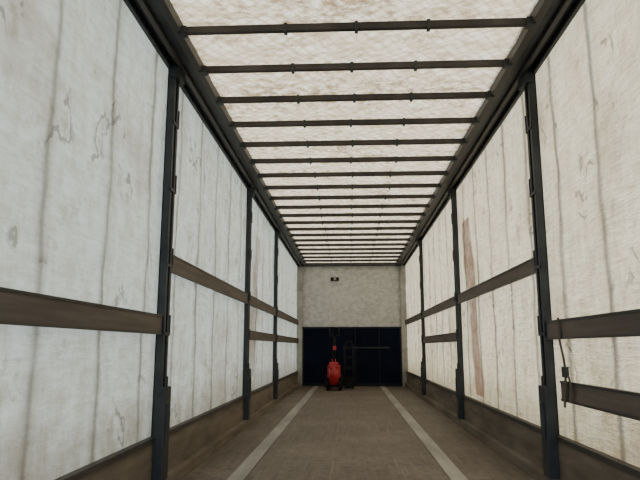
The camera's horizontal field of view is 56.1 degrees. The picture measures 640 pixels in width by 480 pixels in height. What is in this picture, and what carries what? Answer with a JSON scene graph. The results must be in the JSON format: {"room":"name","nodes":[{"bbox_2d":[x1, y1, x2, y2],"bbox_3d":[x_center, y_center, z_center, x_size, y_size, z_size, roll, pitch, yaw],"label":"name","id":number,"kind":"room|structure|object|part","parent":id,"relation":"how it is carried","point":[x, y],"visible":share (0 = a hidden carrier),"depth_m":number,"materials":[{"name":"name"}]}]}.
{"room":"truck trailer interior","nodes":[
{"label":"truck trailer interior","id":0,"kind":"room"},
{"bbox_2d":[0,0,296,479],"bbox_3d":[-0.867,0.592,7.082,0.039,2.440,13.550,0,-10,3],"label":"wall","id":1,"kind":"structure","parent":0,"point":[83,87],"depth_m":2.97,"materials":[{"name":"white fabric"}]},
{"bbox_2d":[0,287,162,334],"bbox_3d":[-1.060,0.234,2.080,0.028,0.120,3.268,0,-10,3],"label":"side slat","id":2,"kind":"object","parent":1,"relation":"attached to","point":[17,307],"visible":1,"depth_m":2.46,"materials":[{"name":"brown wood"}]},
{"bbox_2d":[54,371,299,479],"bbox_3d":[-0.821,1.926,6.842,0.085,0.330,13.550,0,-10,3],"label":"baseboard","id":3,"kind":"structure","parent":1,"relation":"attached to","point":[192,441],"depth_m":4.35,"materials":[{"name":"wood"}]},
{"bbox_2d":[151,63,184,479],"bbox_3d":[-0.964,0.134,3.818,0.087,2.644,0.140,0,-10,3],"label":"support post","id":4,"kind":"object","parent":3,"relation":"on","point":[160,425],"visible":0.98,"depth_m":3.76,"materials":[{"name":"metal"}]},
{"bbox_2d":[242,186,254,419],"bbox_3d":[-0.812,0.676,6.856,0.087,2.644,0.140,0,-10,3],"label":"support post","id":5,"kind":"object","parent":3,"relation":"on","point":[246,388],"visible":0.97,"depth_m":6.79,"materials":[{"name":"metal"}]},
{"bbox_2d":[273,229,279,398],"bbox_3d":[-0.682,1.137,9.442,0.087,2.644,0.140,0,-10,3],"label":"support post","id":6,"kind":"object","parent":3,"relation":"on","point":[277,233],"visible":0.91,"depth_m":9.38,"materials":[{"name":"metal"}]},
{"bbox_2d":[172,255,247,303],"bbox_3d":[-0.901,0.406,5.337,0.028,0.115,2.966,0,-10,3],"label":"side slat","id":7,"kind":"object","parent":1,"relation":"attached to","point":[182,268],"visible":0.78,"depth_m":4.81,"materials":[{"name":"brown wood"}]},
{"bbox_2d":[123,0,306,266],"bbox_3d":[-0.748,-0.615,7.292,0.230,0.110,13.550,0,-10,3],"label":"roof rail","id":8,"kind":"object","parent":1,"relation":"attached to","point":[159,20],"visible":0.88,"depth_m":4.45,"materials":[{"name":"metal"}]},
{"bbox_2d":[250,295,275,315],"bbox_3d":[-0.760,0.907,8.150,0.028,0.115,2.506,0,-10,3],"label":"side slat","id":9,"kind":"object","parent":1,"relation":"attached to","point":[255,302],"visible":0.8,"depth_m":7.94,"materials":[{"name":"brown wood"}]},
{"bbox_2d":[250,330,275,341],"bbox_3d":[-0.760,1.303,8.079,0.028,0.110,2.506,0,-10,3],"label":"side slat","id":10,"kind":"object","parent":1,"relation":"attached to","point":[254,335],"visible":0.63,"depth_m":7.88,"materials":[{"name":"brown wood"}]},
{"bbox_2d":[277,310,298,324],"bbox_3d":[-0.592,1.507,11.513,0.028,0.115,4.088,0,-10,3],"label":"side slat","id":11,"kind":"object","parent":1,"relation":"attached to","point":[282,315],"visible":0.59,"depth_m":11.11,"materials":[{"name":"brown wood"}]},
{"bbox_2d":[278,335,298,342],"bbox_3d":[-0.592,1.903,11.443,0.028,0.110,4.088,0,-10,3],"label":"side slat","id":12,"kind":"object","parent":1,"relation":"attached to","point":[281,338],"visible":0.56,"depth_m":11.08,"materials":[{"name":"brown wood"}]},
{"bbox_2d":[296,264,407,385],"bbox_3d":[0.718,1.883,13.637,2.500,2.800,0.150,0,-10,3],"label":"wall","id":13,"kind":"structure","parent":0,"point":[368,303],"depth_m":13.65,"materials":[{"name":"paint"}]},
{"bbox_2d":[331,277,338,280],"bbox_3d":[0.342,0.898,13.812,0.190,0.080,0.090,0,-10,3],"label":"lamp","id":14,"kind":"object","parent":13,"relation":"attached to","point":[332,278],"visible":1,"depth_m":13.80,"materials":[{"name":"black plastic"}]},
{"bbox_2d":[170,0,537,262],"bbox_3d":[0.386,-0.619,7.236,2.240,0.040,13.550,0,-10,3],"label":"ceiling","id":15,"kind":"structure","parent":0,"point":[470,43],"depth_m":4.32,"materials":[{"name":"white fabric"}]},
{"bbox_2d":[180,386,534,479],"bbox_3d":[0.386,2.155,6.741,2.500,0.163,13.550,0,-10,3],"label":"floor","id":16,"kind":"structure","parent":0,"point":[315,432],"depth_m":5.27,"materials":[{"name":"brown wood"}]},
{"bbox_2d":[325,327,343,390],"bbox_3d":[0.306,2.494,12.675,0.360,1.260,1.330,0,-10,3],"label":"jack","id":17,"kind":"object","parent":16,"relation":"on","point":[333,379],"visible":1,"depth_m":12.02,"materials":[{"name":"red paint"}]},
{"bbox_3d":[0.295,2.115,12.114,0.220,0.712,0.094,0,-10,3],"label":"handle","id":18,"kind":"part","parent":17,"relation":"part of","materials":[{"name":"black metal"}]},
{"bbox_2d":[344,340,353,388],"bbox_3d":[0.612,2.624,12.662,0.216,0.998,0.400,0,-10,3],"label":"hand truck","id":19,"kind":"object","parent":16,"relation":"on","point":[348,381],"visible":1,"depth_m":12.65,"materials":[{"name":"black metal"}]},
{"bbox_2d":[405,0,639,467],"bbox_3d":[1.637,0.571,6.961,0.041,2.440,13.550,0,-10,3],"label":"wall","id":20,"kind":"structure","parent":0,"point":[588,85],"depth_m":3.62,"materials":[{"name":"white fabric"}]},
{"bbox_2d":[405,313,420,324],"bbox_3d":[1.832,1.572,11.864,0.028,0.110,3.138,0,-10,3],"label":"side slat","id":21,"kind":"object","parent":20,"relation":"attached to","point":[416,317],"visible":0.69,"depth_m":11.61,"materials":[{"name":"brown wood"}]},
{"bbox_2d":[422,296,454,317],"bbox_3d":[1.669,0.988,8.588,0.028,0.110,3.276,0,-10,3],"label":"side slat","id":22,"kind":"object","parent":20,"relation":"attached to","point":[448,303],"visible":0.76,"depth_m":8.23,"materials":[{"name":"brown wood"}]},
{"bbox_2d":[423,332,456,342],"bbox_3d":[1.669,1.401,8.515,0.028,0.110,3.276,0,-10,3],"label":"side slat","id":23,"kind":"object","parent":20,"relation":"attached to","point":[448,337],"visible":0.77,"depth_m":8.15,"materials":[{"name":"brown wood"}]},
{"bbox_2d":[396,0,585,265],"bbox_3d":[1.519,-0.634,7.181,0.230,0.110,13.550,0,-10,3],"label":"roof rail","id":24,"kind":"object","parent":20,"relation":"attached to","point":[532,47],"visible":0.84,"depth_m":4.48,"materials":[{"name":"metal"}]},
{"bbox_2d":[457,258,535,303],"bbox_3d":[1.509,0.418,5.408,0.028,0.105,2.946,0,-10,3],"label":"side slat","id":25,"kind":"object","parent":20,"relation":"attached to","point":[525,269],"visible":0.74,"depth_m":4.89,"materials":[{"name":"brown wood"}]},
{"bbox_2d":[405,371,639,479],"bbox_3d":[1.592,1.905,6.725,0.085,0.330,13.550,0,-10,3],"label":"baseboard","id":26,"kind":"structure","parent":20,"relation":"attached to","point":[516,439],"depth_m":4.41,"materials":[{"name":"wood"}]},
{"bbox_2d":[417,238,426,394],"bbox_3d":[1.739,1.283,10.261,0.087,2.644,0.140,0,-10,3],"label":"support post","id":27,"kind":"object","parent":26,"relation":"on","point":[419,242],"visible":0.95,"depth_m":10.20,"materials":[{"name":"metal"}]},
{"bbox_2d":[448,187,464,418],"bbox_3d":[1.571,0.687,6.918,0.087,2.644,0.140,0,-10,3],"label":"support post","id":28,"kind":"object","parent":26,"relation":"on","point":[459,371],"visible":0.96,"depth_m":6.85,"materials":[{"name":"metal"}]},
{"bbox_2d":[518,69,559,478],"bbox_3d":[1.420,0.149,3.899,0.087,2.644,0.140,0,-10,3],"label":"support post","id":29,"kind":"object","parent":26,"relation":"on","point":[548,405],"visible":0.95,"depth_m":3.85,"materials":[{"name":"metal"}]},
{"bbox_2d":[545,309,639,339],"bbox_3d":[1.345,0.263,2.056,0.028,0.115,3.468,0,-10,3],"label":"side slat","id":30,"kind":"object","parent":20,"relation":"attached to","point":[626,323],"visible":1,"depth_m":2.98,"materials":[{"name":"brown wood"}]},
{"bbox_2d":[557,318,572,407],"bbox_3d":[1.387,0.694,3.408,0.019,0.510,0.188,0,-10,3],"label":"strap","id":31,"kind":"object","parent":30,"relation":"hanging from","point":[565,370],"visible":1,"depth_m":3.40,"materials":[{"name":"fabric"}]},
{"bbox_2d":[560,381,639,420],"bbox_3d":[1.341,0.596,1.901,0.028,0.115,3.280,0,-10,3],"label":"side slat","id":32,"kind":"object","parent":20,"relation":"attached to","point":[623,403],"visible":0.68,"depth_m":2.90,"materials":[{"name":"brown wood"}]}
]}

